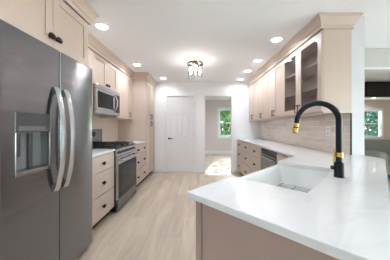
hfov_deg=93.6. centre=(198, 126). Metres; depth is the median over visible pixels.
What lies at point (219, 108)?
window
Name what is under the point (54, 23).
upper cabinet
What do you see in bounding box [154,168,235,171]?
baseboard
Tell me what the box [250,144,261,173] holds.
base cabinet
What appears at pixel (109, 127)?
backsplash
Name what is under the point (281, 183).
grid
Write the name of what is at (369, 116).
tree
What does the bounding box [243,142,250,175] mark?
base cabinet
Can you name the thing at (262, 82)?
upper cabinet
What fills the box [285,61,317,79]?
shelf
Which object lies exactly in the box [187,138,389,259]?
countertop
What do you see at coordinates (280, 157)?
base cabinet
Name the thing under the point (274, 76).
upper cabinet
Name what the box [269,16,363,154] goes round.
wall
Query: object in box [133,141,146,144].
countertop
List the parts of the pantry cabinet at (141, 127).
door, door, door, door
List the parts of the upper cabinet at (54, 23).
door, knob, knob, door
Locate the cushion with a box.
[364,140,389,154]
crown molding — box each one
[64,0,156,86]
[246,12,362,86]
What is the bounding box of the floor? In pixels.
[75,154,389,259]
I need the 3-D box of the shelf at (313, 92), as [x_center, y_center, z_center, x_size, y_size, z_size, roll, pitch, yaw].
[1.534,-0.469,2.479,0.283,0.018,0.902,0,0,0]
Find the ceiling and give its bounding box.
[63,0,389,99]
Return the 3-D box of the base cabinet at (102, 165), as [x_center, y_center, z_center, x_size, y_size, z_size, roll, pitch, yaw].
[-1.460,0.779,2.252,0.631,0.882,0.635,0,0,0]
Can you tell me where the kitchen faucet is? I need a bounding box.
[292,101,344,177]
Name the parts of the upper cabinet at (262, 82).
door, door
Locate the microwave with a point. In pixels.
(106, 101)
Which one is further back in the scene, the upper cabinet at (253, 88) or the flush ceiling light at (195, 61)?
the upper cabinet at (253, 88)
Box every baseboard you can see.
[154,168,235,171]
[205,151,230,153]
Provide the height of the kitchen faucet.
0.478 m
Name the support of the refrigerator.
on the floor
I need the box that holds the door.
[167,97,192,171]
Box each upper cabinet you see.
[0,0,87,65]
[88,48,92,114]
[93,51,116,91]
[99,69,132,118]
[249,81,268,120]
[257,73,279,119]
[267,62,301,118]
[282,29,351,116]
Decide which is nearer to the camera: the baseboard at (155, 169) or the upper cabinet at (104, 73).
the upper cabinet at (104, 73)
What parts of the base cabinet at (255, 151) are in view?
drawer, drawer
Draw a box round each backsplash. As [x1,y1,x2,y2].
[92,115,117,141]
[261,113,349,154]
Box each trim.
[164,94,195,171]
[350,113,351,154]
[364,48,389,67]
[364,68,389,71]
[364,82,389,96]
[367,83,389,95]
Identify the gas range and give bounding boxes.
[92,129,138,212]
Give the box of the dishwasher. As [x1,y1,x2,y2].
[260,148,276,169]
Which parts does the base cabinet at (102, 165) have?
drawer, drawer, drawer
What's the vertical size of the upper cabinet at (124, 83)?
0.910 m
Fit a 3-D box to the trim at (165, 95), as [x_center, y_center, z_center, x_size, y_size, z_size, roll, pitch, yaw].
[-0.498,0.160,4.982,0.877,2.120,0.136,0,0,0]
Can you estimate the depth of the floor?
2.39 m
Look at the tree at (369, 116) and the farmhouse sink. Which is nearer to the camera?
the farmhouse sink
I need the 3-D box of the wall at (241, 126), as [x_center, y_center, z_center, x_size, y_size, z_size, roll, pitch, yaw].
[-0.003,0.000,4.990,3.655,2.440,0.120,0,0,0]
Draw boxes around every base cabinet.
[92,152,113,229]
[135,144,140,186]
[137,142,145,185]
[196,201,338,259]
[237,140,243,175]
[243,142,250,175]
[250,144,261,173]
[277,153,289,163]
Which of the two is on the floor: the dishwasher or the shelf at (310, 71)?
the dishwasher
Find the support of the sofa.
on the floor
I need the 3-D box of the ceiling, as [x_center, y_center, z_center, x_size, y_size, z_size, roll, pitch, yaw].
[3.735,-1.280,2.635,11.370,0.120,11.510,0,0,0]
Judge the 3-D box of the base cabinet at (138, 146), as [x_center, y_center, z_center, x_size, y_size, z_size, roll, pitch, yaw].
[-1.460,0.779,3.540,0.631,0.882,0.400,0,0,0]
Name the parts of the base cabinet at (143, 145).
drawer, drawer, drawer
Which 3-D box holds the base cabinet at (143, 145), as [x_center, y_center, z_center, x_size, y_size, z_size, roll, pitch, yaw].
[-1.460,0.779,3.939,0.631,0.882,0.398,0,0,0]
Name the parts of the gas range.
control panel, oven door, drawer, door glass, handle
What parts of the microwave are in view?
door, control panel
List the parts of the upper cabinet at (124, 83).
door, filler panel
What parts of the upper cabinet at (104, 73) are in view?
door, door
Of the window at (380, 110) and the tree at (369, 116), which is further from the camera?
the tree at (369, 116)
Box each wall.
[149,82,260,171]
[205,100,389,150]
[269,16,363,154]
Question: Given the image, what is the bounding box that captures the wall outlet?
[326,127,329,135]
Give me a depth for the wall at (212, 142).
8.27 m
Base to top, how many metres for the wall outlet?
0.116 m
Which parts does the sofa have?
arm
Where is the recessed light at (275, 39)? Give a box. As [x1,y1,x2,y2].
[270,37,282,42]
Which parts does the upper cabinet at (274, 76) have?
door, door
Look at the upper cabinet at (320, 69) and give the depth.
2.04 m
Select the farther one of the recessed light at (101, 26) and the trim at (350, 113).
the recessed light at (101, 26)
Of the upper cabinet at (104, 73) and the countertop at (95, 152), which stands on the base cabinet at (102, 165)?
the countertop at (95, 152)
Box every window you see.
[218,107,230,137]
[364,108,383,138]
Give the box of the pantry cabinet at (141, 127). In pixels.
[118,79,153,179]
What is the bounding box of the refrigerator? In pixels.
[0,19,91,259]
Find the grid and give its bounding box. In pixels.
[277,183,310,192]
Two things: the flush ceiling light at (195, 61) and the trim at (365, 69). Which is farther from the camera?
the flush ceiling light at (195, 61)
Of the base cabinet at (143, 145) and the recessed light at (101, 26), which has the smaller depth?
the recessed light at (101, 26)
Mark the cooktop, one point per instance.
(127, 145)
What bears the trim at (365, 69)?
attached to the wall at (358, 31)
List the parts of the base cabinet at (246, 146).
drawer, drawer, drawer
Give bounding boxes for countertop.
[92,149,114,156]
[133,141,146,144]
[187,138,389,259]
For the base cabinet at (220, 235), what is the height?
0.882 m
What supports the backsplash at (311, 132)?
attached to the wall at (358, 31)
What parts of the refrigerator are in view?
door, control panel, handle, handle, door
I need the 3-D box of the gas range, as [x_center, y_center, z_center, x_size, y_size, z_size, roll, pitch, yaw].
[-1.439,0.627,2.955,0.726,1.185,0.760,0,0,0]
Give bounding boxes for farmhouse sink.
[240,164,329,192]
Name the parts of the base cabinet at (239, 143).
drawer, drawer, drawer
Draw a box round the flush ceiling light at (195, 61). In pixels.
[187,58,202,73]
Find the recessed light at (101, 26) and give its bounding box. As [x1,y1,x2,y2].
[94,23,109,29]
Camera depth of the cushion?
4.92 m
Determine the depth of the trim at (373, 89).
4.93 m
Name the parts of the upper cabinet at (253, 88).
door, door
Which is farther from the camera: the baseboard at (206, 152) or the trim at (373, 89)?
the baseboard at (206, 152)
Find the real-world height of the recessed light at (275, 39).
0.008 m
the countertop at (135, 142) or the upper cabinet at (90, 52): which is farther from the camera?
the countertop at (135, 142)
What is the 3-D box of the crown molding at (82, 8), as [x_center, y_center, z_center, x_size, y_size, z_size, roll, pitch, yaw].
[-1.279,-1.147,2.953,0.402,0.143,3.946,0,0,0]
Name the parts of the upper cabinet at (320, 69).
door, door, panel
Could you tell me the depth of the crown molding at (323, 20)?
2.12 m
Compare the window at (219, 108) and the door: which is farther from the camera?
the window at (219, 108)
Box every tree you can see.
[220,111,230,134]
[364,111,378,135]
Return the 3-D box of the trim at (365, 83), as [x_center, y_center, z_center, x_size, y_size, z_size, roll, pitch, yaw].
[6.895,-1.020,5.000,4.810,0.400,0.160,0,0,0]
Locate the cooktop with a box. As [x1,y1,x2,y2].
[92,143,134,148]
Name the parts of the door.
raised panel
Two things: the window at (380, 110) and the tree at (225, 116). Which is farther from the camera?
the tree at (225, 116)
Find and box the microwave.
[93,83,119,115]
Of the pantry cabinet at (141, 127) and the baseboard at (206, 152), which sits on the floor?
the pantry cabinet at (141, 127)
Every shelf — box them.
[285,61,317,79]
[285,86,317,97]
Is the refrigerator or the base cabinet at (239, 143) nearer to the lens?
the refrigerator
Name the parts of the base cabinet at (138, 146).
drawer, drawer, drawer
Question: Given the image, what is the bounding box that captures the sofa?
[364,140,389,174]

